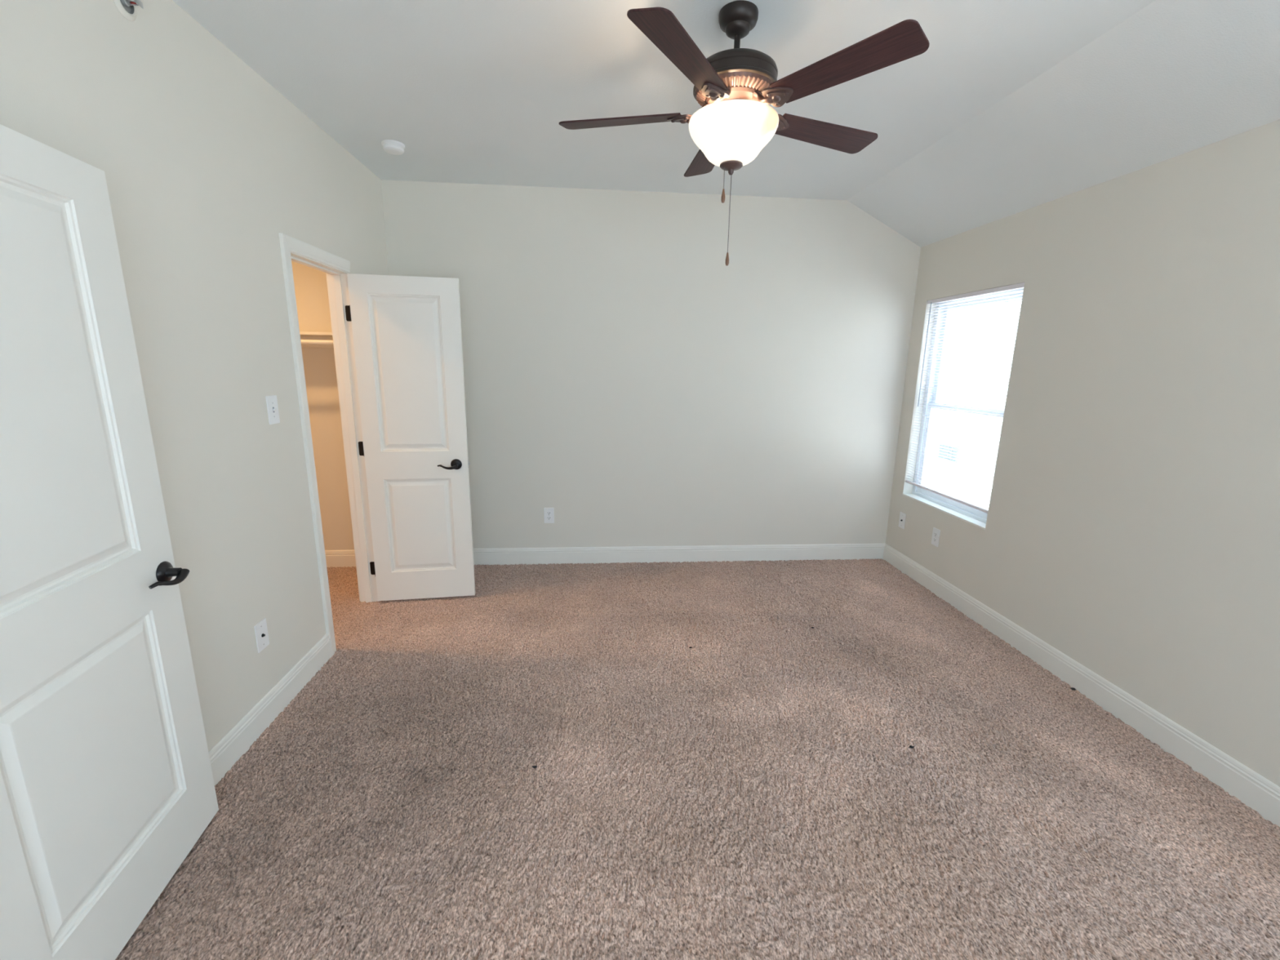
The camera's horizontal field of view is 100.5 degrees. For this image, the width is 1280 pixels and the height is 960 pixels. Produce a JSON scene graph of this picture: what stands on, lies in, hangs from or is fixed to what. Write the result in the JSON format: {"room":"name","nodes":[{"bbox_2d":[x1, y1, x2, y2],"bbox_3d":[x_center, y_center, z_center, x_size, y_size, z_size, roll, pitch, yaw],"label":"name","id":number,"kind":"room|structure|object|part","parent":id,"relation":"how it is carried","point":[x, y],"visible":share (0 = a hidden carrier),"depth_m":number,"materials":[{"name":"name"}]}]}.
{"room":"empty bedroom","nodes":[
{"label":"empty bedroom","id":0,"kind":"room"},
{"bbox_2d":[0,0,388,751],"bbox_3d":[-1.688,-0.406,2.295,0.115,2.950,3.200,0,12,-5],"label":"wall","id":1,"kind":"structure","parent":0,"point":[204,162],"depth_m":1.99,"materials":[{"name":"paint"}]},
{"bbox_2d":[113,0,143,21],"bbox_3d":[-1.552,-1.458,1.627,0.046,0.088,0.088,0,12,-5],"label":"sprinkler head","id":2,"kind":"object","parent":1,"relation":"attached to","point":[127,8],"visible":1,"depth_m":1.63},
{"bbox_2d":[120,0,134,13],"bbox_3d":[-1.571,-1.458,1.625,0.008,0.054,0.054,0,12,-5],"label":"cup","id":3,"kind":"object","parent":2,"relation":"on","point":[126,6],"depth_m":1.62,"materials":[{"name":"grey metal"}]},
{"bbox_3d":[-1.554,-1.458,1.627,0.044,0.020,0.028,0,12,-5],"label":"sprinkler frame","id":4,"kind":"part","parent":2,"relation":"part of","materials":[{"name":"grey metal"}]},
{"bbox_2d":[253,617,269,653],"bbox_3d":[-1.621,0.668,2.290,0.013,0.125,0.078,0,12,-5],"label":"outlet","id":5,"kind":"object","parent":1,"relation":"attached to","point":[260,628],"visible":1,"depth_m":2.28,"materials":[{"name":"white plastic"}]},
{"bbox_2d":[208,633,331,785],"bbox_3d":[-1.591,1.090,1.959,0.015,0.151,1.845,0,12,-5],"label":"baseboard","id":6,"kind":"structure","parent":1,"relation":"attached to","point":[223,756],"depth_m":2.29,"materials":[{"name":"white paint"}]},
{"bbox_2d":[265,395,279,424],"bbox_3d":[-1.628,-0.313,2.371,0.016,0.125,0.078,0,12,-5],"label":"light switch","id":7,"kind":"object","parent":1,"relation":"attached to","point":[271,401],"visible":1,"depth_m":2.37,"materials":[{"name":"white plastic"}]},
{"bbox_2d":[278,232,379,656],"bbox_3d":[-1.747,-0.158,3.007,0.149,2.140,0.752,0,12,-5],"label":"door frame","id":8,"kind":"structure","parent":1,"relation":"attached to","point":[335,268],"depth_m":3.13,"materials":[{"name":"white paint"}]},
{"bbox_3d":[-1.813,-0.158,3.002,0.017,2.140,0.752,0,12,-5],"label":"casing","id":9,"kind":"part","parent":8,"relation":"part of","materials":[{"name":"white paint"}]},
{"bbox_2d":[346,273,475,600],"bbox_3d":[-1.405,-0.208,3.353,0.634,2.030,0.165,-1,12,-10],"label":"door","id":10,"kind":"structure","parent":1,"relation":"in","point":[407,335],"depth_m":3.32,"materials":[{"name":"white paint"}]},
{"bbox_3d":[-1.211,-0.082,3.351,0.130,0.030,0.035,0,12,-5],"label":"lever","id":11,"kind":"part","parent":10,"relation":"part of","materials":[{"name":"black metal"}]},
{"bbox_3d":[-1.169,-0.096,3.380,0.069,0.069,0.044,-1,12,-10],"label":"handle","id":12,"kind":"part","parent":10,"relation":"part of","materials":[{"name":"black metal"}]},
{"bbox_2d":[291,179,920,550],"bbox_3d":[-0.634,-0.766,4.031,5.748,2.950,0.160,0,12,-5],"label":"wall","id":13,"kind":"structure","parent":0,"point":[637,385],"depth_m":3.99,"materials":[{"name":"paint"}]},
{"bbox_2d":[543,507,554,523],"bbox_3d":[-0.712,0.278,4.167,0.078,0.125,0.007,0,12,-5],"label":"wall outlet","id":14,"kind":"object","parent":13,"relation":"attached to","point":[548,513],"visible":1,"depth_m":4.17,"materials":[{"name":"white plastic"}]},
{"bbox_2d":[473,543,885,565],"bbox_3d":[0.135,0.609,4.307,3.853,0.151,0.015,0,12,-5],"label":"baseboard","id":15,"kind":"structure","parent":13,"relation":"attached to","point":[500,556],"depth_m":4.31,"materials":[{"name":"white paint"}]},
{"bbox_2d":[115,558,1279,959],"bbox_3d":[-0.460,1.280,1.452,5.523,0.012,5.760,0,12,-5],"label":"floor","id":16,"kind":"structure","parent":0,"point":[757,789],"depth_m":1.98,"materials":[{"name":"carpet"}]},
{"bbox_2d":[172,0,1279,247],"bbox_3d":[-0.450,-1.321,0.885,5.588,0.419,5.760,0,12,-5],"label":"ceiling","id":17,"kind":"structure","parent":0,"point":[1011,107],"depth_m":2.22,"materials":[{"name":"paint"}]},
{"bbox_2d":[381,139,404,155],"bbox_3d":[-1.385,-1.863,2.992,0.120,0.043,0.120,0,12,-5],"label":"smoke detector","id":18,"kind":"object","parent":17,"relation":"attached to","point":[389,146],"visible":1,"depth_m":2.96,"materials":[{"name":"white plastic"}]},
{"bbox_2d":[559,0,929,266],"bbox_3d":[0.325,-1.215,1.960,1.246,0.817,1.195,0,12,-5],"label":"ceiling fan","id":19,"kind":"object","parent":17,"relation":"hanging from","point":[735,88],"visible":1,"depth_m":1.77,"materials":[{"name":"brown wood"}]},
{"bbox_3d":[-0.071,-1.332,1.978,0.457,0.006,0.134,4,25,12],"label":"blade","id":20,"kind":"part","parent":19,"relation":"part of","materials":[{"name":"brown wood"}]},
{"bbox_3d":[0.126,-1.235,1.545,0.134,0.006,0.457,21,20,26],"label":"blade","id":21,"kind":"part","parent":19,"relation":"part of","materials":[{"name":"brown wood"}]},
{"bbox_3d":[0.291,-1.395,2.297,0.134,0.006,0.457,-12,13,-3],"label":"blade","id":22,"kind":"part","parent":19,"relation":"part of","materials":[{"name":"brown wood"}]},
{"bbox_3d":[0.330,-0.981,1.966,0.003,0.266,0.003,0,12,-5],"label":"pull chain","id":23,"kind":"part","parent":19,"relation":"part of","materials":[{"name":"grey metal"}]},
{"bbox_3d":[0.332,-1.215,1.915,0.317,0.141,0.317,0,12,-5],"label":"lamp shade","id":24,"kind":"part","parent":19,"relation":"part of","materials":[{"name":"white glass"}]},
{"bbox_3d":[0.712,-1.337,2.060,0.457,0.006,0.134,-4,1,-24],"label":"blade","id":25,"kind":"part","parent":19,"relation":"part of","materials":[{"name":"brown wood"}]},
{"bbox_3d":[0.610,-1.238,1.595,0.134,0.006,0.457,6,6,-43],"label":"blade","id":26,"kind":"part","parent":19,"relation":"part of","materials":[{"name":"brown wood"}]},
{"bbox_2d":[885,119,1279,786],"bbox_3d":[2.401,-0.125,1.307,0.160,2.950,5.920,0,12,-5],"label":"wall","id":27,"kind":"structure","parent":0,"point":[1132,527],"depth_m":2.35,"materials":[{"name":"paint"}]},
{"bbox_2d":[898,511,906,528],"bbox_3d":[2.070,0.319,4.212,0.013,0.125,0.078,0,12,-5],"label":"outlet","id":28,"kind":"object","parent":27,"relation":"attached to","point":[902,516],"visible":1,"depth_m":4.21,"materials":[{"name":"white plastic"}]},
{"bbox_2d":[931,527,940,546],"bbox_3d":[2.108,0.408,3.798,0.007,0.125,0.078,0,12,-5],"label":"wall outlet","id":29,"kind":"object","parent":27,"relation":"attached to","point":[935,534],"visible":1,"depth_m":3.79,"materials":[{"name":"white plastic"}]},
{"bbox_2d":[902,288,1023,529],"bbox_3d":[2.198,-0.501,3.616,0.154,1.466,0.912,0,12,-5],"label":"window","id":30,"kind":"structure","parent":27,"relation":"in","point":[975,517],"depth_m":3.90,"materials":[{"name":"white plastic"}]},
{"bbox_3d":[2.149,0.208,3.766,0.079,0.014,0.912,0,12,-5],"label":"sill","id":31,"kind":"part","parent":30,"relation":"part of","materials":[{"name":"white paint"}]},
{"bbox_3d":[2.220,-0.161,3.692,0.026,0.693,0.836,0,12,-5],"label":"sash","id":32,"kind":"part","parent":30,"relation":"part of","materials":[{"name":"white plastic"}]},
{"bbox_2d":[905,282,1024,513],"bbox_3d":[2.138,-0.552,3.599,0.042,1.360,0.904,0,12,-5],"label":"window blind","id":33,"kind":"object","parent":30,"relation":"attached to","point":[1018,286],"visible":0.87,"depth_m":3.51,"materials":[{"name":"white plastic"}]},
{"bbox_3d":[2.118,-0.616,3.914,0.028,1.331,0.001,0,12,-5],"label":"ladder cord","id":34,"kind":"part","parent":33,"relation":"part of","materials":[{"name":"white plastic"}]},
{"bbox_3d":[2.134,0.105,3.743,0.026,0.016,0.904,0,12,-5],"label":"rail","id":35,"kind":"part","parent":33,"relation":"part of","materials":[{"name":"white plastic"}]},
{"bbox_3d":[2.144,-0.547,3.601,0.028,1.331,0.001,0,12,-5],"label":"ladder cord","id":36,"kind":"part","parent":33,"relation":"part of","materials":[{"name":"white plastic"}]},
{"bbox_3d":[2.155,-1.204,3.459,0.028,0.026,0.904,0,12,-5],"label":"head rail","id":37,"kind":"part","parent":33,"relation":"part of","materials":[{"name":"white plastic"}]},
{"bbox_3d":[2.171,-0.479,3.288,0.028,1.331,0.001,0,12,-5],"label":"ladder cord","id":38,"kind":"part","parent":33,"relation":"part of","materials":[{"name":"white plastic"}]},
{"bbox_3d":[2.260,-0.820,3.551,0.026,0.737,0.836,0,12,-5],"label":"sash","id":39,"kind":"part","parent":30,"relation":"part of","materials":[{"name":"white plastic"}]},
{"bbox_2d":[883,543,1279,826],"bbox_3d":[2.286,1.218,1.664,0.015,0.151,5.745,0,12,-5],"label":"baseboard","id":40,"kind":"structure","parent":27,"relation":"attached to","point":[1254,790],"depth_m":2.46,"materials":[{"name":"white paint"}]},
{"bbox_3d":[-2.592,-0.508,2.696,1.620,2.950,2.225,0,12,-5],"label":"wall","id":41,"kind":"structure","parent":0,"visible":0},
{"bbox_2d":[299,331,333,347],"bbox_3d":[-2.611,-0.950,3.587,1.505,0.093,0.300,0,12,-5],"label":"closet shelf","id":42,"kind":"object","parent":41,"relation":"attached to","point":[304,335],"visible":0.02,"depth_m":3.74,"materials":[{"name":"white paint"}]},
{"bbox_2d":[300,339,333,345],"bbox_3d":[-2.595,-0.890,3.401,1.505,0.031,0.031,0,12,-5],"label":"closet rod","id":43,"kind":"object","parent":41,"relation":"attached to","point":[326,342],"visible":0.02,"depth_m":3.43,"materials":[{"name":"white paint"}]},
{"bbox_2d":[324,550,355,567],"bbox_3d":[-2.649,0.614,4.071,1.505,0.151,0.015,0,12,-5],"label":"baseboard","id":44,"kind":"structure","parent":41,"relation":"attached to","point":[335,558],"depth_m":4.09,"materials":[{"name":"white paint"}]},
{"bbox_3d":[-1.343,0.203,-0.488,0.330,2.950,2.585,0,12,-5],"label":"wall","id":45,"kind":"structure","parent":0,"visible":0},
{"bbox_2d":[0,124,218,959],"bbox_3d":[-1.396,0.243,1.275,0.165,2.030,0.772,-2,13,-12],"label":"door","id":46,"kind":"structure","parent":45,"relation":"in","point":[107,786],"depth_m":1.32,"materials":[{"name":"white paint"}]},
{"bbox_3d":[-1.426,0.281,1.622,0.044,0.069,0.069,-2,12,-12],"label":"handle","id":47,"kind":"part","parent":46,"relation":"part of","materials":[{"name":"black metal"}]},
{"bbox_3d":[-1.393,0.299,1.584,0.035,0.030,0.130,0,12,-6],"label":"lever","id":48,"kind":"part","parent":46,"relation":"part of","materials":[{"name":"black metal"}]},
{"label":"outside","id":49,"kind":"structure","parent":0,"visible":0},
{"bbox_2d":[924,467,991,509],"bbox_3d":[3.375,0.421,7.568,20.000,0.100,38.000,0,12,-5],"label":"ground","id":50,"kind":"structure","parent":49,"point":[927,470],"depth_m":8.83,"materials":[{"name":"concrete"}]},
{"bbox_2d":[927,300,1022,487],"bbox_3d":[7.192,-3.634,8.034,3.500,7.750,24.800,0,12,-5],"label":"window pane","id":51,"kind":"structure","parent":50,"relation":"on","point":[997,403],"depth_m":9.32,"materials":[{"name":"glass"}]},
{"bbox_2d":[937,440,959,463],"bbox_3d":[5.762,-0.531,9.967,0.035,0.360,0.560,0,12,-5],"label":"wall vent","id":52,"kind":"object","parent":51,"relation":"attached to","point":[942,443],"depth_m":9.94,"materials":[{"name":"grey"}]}
]}

